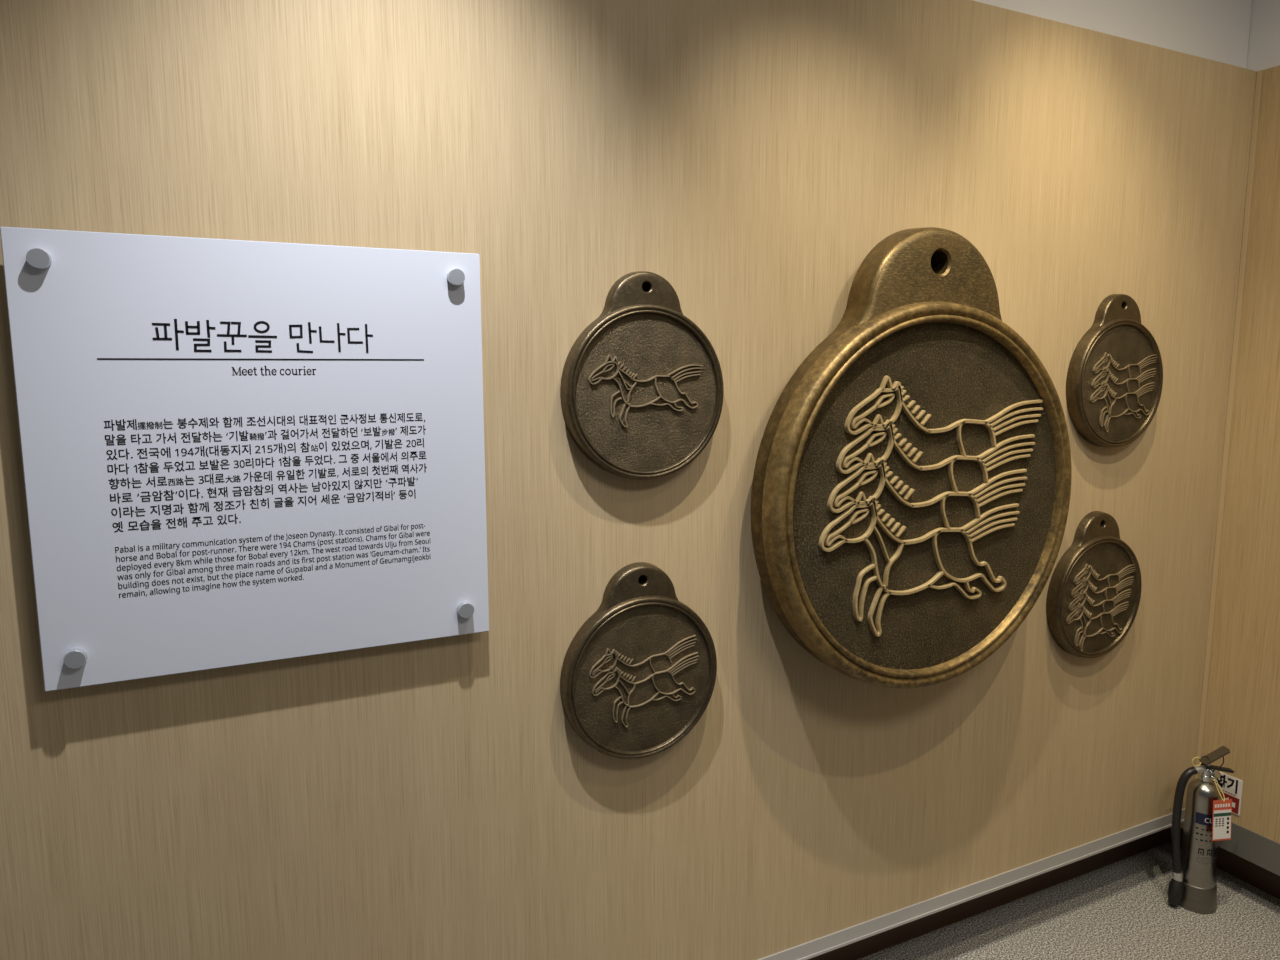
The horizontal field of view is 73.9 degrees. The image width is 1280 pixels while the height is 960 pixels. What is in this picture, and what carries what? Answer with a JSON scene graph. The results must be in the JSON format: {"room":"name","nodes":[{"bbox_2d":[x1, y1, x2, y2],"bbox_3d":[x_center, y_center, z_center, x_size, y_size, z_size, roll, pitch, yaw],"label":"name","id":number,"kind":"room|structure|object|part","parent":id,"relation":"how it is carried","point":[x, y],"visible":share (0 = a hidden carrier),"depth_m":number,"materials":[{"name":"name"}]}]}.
{"room":"museum exhibition room","nodes":[
{"label":"museum exhibition room","id":0,"kind":"room"},
{"bbox_2d":[0,0,1256,959],"bbox_3d":[-0.435,0.094,1.619,4.986,2.336,0.050,-4,8,-25],"label":"wall","id":1,"kind":"structure","parent":0,"point":[436,798],"depth_m":1.75,"materials":[{"name":"brown wood"}]},
{"bbox_2d":[0,227,488,690],"bbox_3d":[-0.621,-0.041,1.458,0.718,0.714,0.047,-4,8,-25],"label":"information sign","id":2,"kind":"object","parent":1,"relation":"attached to","point":[235,452],"visible":1,"depth_m":1.43,"materials":[{"name":"white plastic"}]},
{"bbox_2d":[560,562,716,759],"bbox_3d":[0.004,0.388,1.819,0.360,0.426,0.039,-4,8,-25],"label":"medallion","id":3,"kind":"object","parent":1,"relation":"attached to","point":[639,674],"visible":1,"depth_m":1.80,"materials":[{"name":"brown metal"}]},
{"bbox_2d":[560,271,723,479],"bbox_3d":[0.011,-0.212,1.744,0.360,0.426,0.039,-4,8,-25],"label":"medallion","id":4,"kind":"object","parent":1,"relation":"attached to","point":[642,387],"visible":1,"depth_m":1.73,"materials":[{"name":"brown metal"}]},
{"bbox_2d":[751,227,1071,688],"bbox_3d":[0.666,-0.044,2.025,0.917,1.086,0.139,-4,8,-25],"label":"medallion","id":5,"kind":"object","parent":1,"relation":"attached to","point":[911,491],"visible":1,"depth_m":1.95,"materials":[{"name":"brown metal"}]},
{"bbox_2d":[758,808,1184,959],"bbox_3d":[-0.427,1.240,1.741,4.974,0.042,0.007,-4,8,-25],"label":"trim","id":6,"kind":"structure","parent":1,"relation":"attached to","point":[805,951],"depth_m":2.37,"materials":[{"name":"silver metal"}]},
{"bbox_2d":[808,828,1168,959],"bbox_3d":[-0.433,1.336,1.933,5.116,0.208,0.020,-4,8,-25],"label":"baseboard","id":7,"kind":"structure","parent":1,"relation":"attached to","point":[862,948],"depth_m":2.65,"materials":[{"name":"brown"}]},
{"bbox_2d":[1046,511,1141,657],"bbox_3d":[1.306,0.301,2.435,0.360,0.426,0.039,-4,8,-25],"label":"medallion","id":8,"kind":"object","parent":1,"relation":"attached to","point":[1094,592],"visible":1,"depth_m":2.41,"materials":[{"name":"brown metal"}]},
{"bbox_2d":[1066,294,1162,447],"bbox_3d":[1.327,-0.302,2.366,0.360,0.426,0.039,-4,8,-25],"label":"medallion","id":9,"kind":"object","parent":1,"relation":"attached to","point":[1114,380],"visible":1,"depth_m":2.35,"materials":[{"name":"brown metal"}]},
{"bbox_2d":[857,843,1279,959],"bbox_3d":[0.303,1.659,0.458,5.146,0.050,3.370,-4,8,-25],"label":"floor","id":10,"kind":"structure","parent":0,"point":[1120,910],"depth_m":2.58,"materials":[{"name":"grey carpet"}]},
{"bbox_2d":[1168,746,1233,913],"bbox_3d":[1.743,1.083,2.647,0.154,0.515,0.120,-6,10,-40],"label":"fire extinguisher","id":11,"kind":"object","parent":10,"relation":"on","point":[1192,886],"visible":0.98,"depth_m":2.63,"materials":[{"name":"metal"}]},
{"bbox_3d":[1.774,0.851,2.626,0.082,0.048,0.033,-1,8,-6],"label":"squeeze lever","id":12,"kind":"part","parent":11,"relation":"part of","materials":[{"name":"metal"}]},
{"bbox_3d":[1.785,0.890,2.627,0.091,0.022,0.024,0,7,0],"label":"carry handle","id":13,"kind":"part","parent":11,"relation":"part of","materials":[{"name":"black plastic"}]},
{"bbox_2d":[1212,799,1231,840],"bbox_3d":[1.768,1.034,2.584,0.064,0.126,0.010,-1,8,-8],"label":"tag","id":14,"kind":"object","parent":11,"relation":"hanging from","point":[1222,810],"visible":1,"depth_m":2.58,"materials":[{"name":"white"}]},
{"bbox_3d":[1.769,1.046,2.584,0.059,0.090,0.007,-1,8,-8],"label":"white panel","id":15,"kind":"part","parent":14,"relation":"part of","materials":[{"name":"white paper"}]},
{"bbox_2d":[973,0,1251,67],"bbox_3d":[-0.455,-0.290,1.644,5.016,3.092,0.098,-4,8,-25],"label":"ceiling","id":16,"kind":"structure","parent":0,"point":[1216,30],"depth_m":2.39,"materials":[{"name":"white paint"}]},
{"bbox_2d":[1181,0,1279,843],"bbox_3d":[2.549,-0.219,1.283,0.150,3.150,3.350,-4,8,-25],"label":"wall","id":17,"kind":"structure","parent":0,"point":[1242,716],"depth_m":2.58,"materials":[{"name":"brown wood"}]},
{"bbox_2d":[1168,827,1279,898],"bbox_3d":[2.611,1.413,1.526,0.020,0.150,3.350,-4,8,-25],"label":"baseboard","id":18,"kind":"structure","parent":17,"relation":"attached to","point":[1267,881],"depth_m":2.79,"materials":[{"name":"brown"}]},
{"bbox_2d":[1212,771,1242,815],"bbox_3d":[1.859,0.992,2.724,0.004,0.116,0.124,-4,8,-25],"label":"wall sign","id":19,"kind":"object","parent":17,"relation":"attached to","point":[1231,787],"visible":0.52,"depth_m":2.69,"materials":[{"name":"white"}]},
{"bbox_3d":[1.857,1.021,2.728,0.001,0.050,0.119,-4,8,-25],"label":"red panel","id":20,"kind":"part","parent":19,"relation":"part of","materials":[{"name":"red"}]},
{"bbox_2d":[1195,70,1262,778],"bbox_3d":[1.825,-0.066,2.651,0.007,2.296,0.014,-4,8,-25],"label":"trim","id":21,"kind":"structure","parent":17,"relation":"attached to","point":[1259,73],"depth_m":2.63,"materials":[{"name":"beige wood"}]},
{"bbox_2d":[1217,822,1279,875],"bbox_3d":[2.516,1.308,1.379,0.004,0.098,3.192,-4,8,-25],"label":"trim","id":22,"kind":"structure","parent":17,"relation":"attached to","point":[1264,852],"depth_m":2.64,"materials":[{"name":"grey metal"}]}
]}

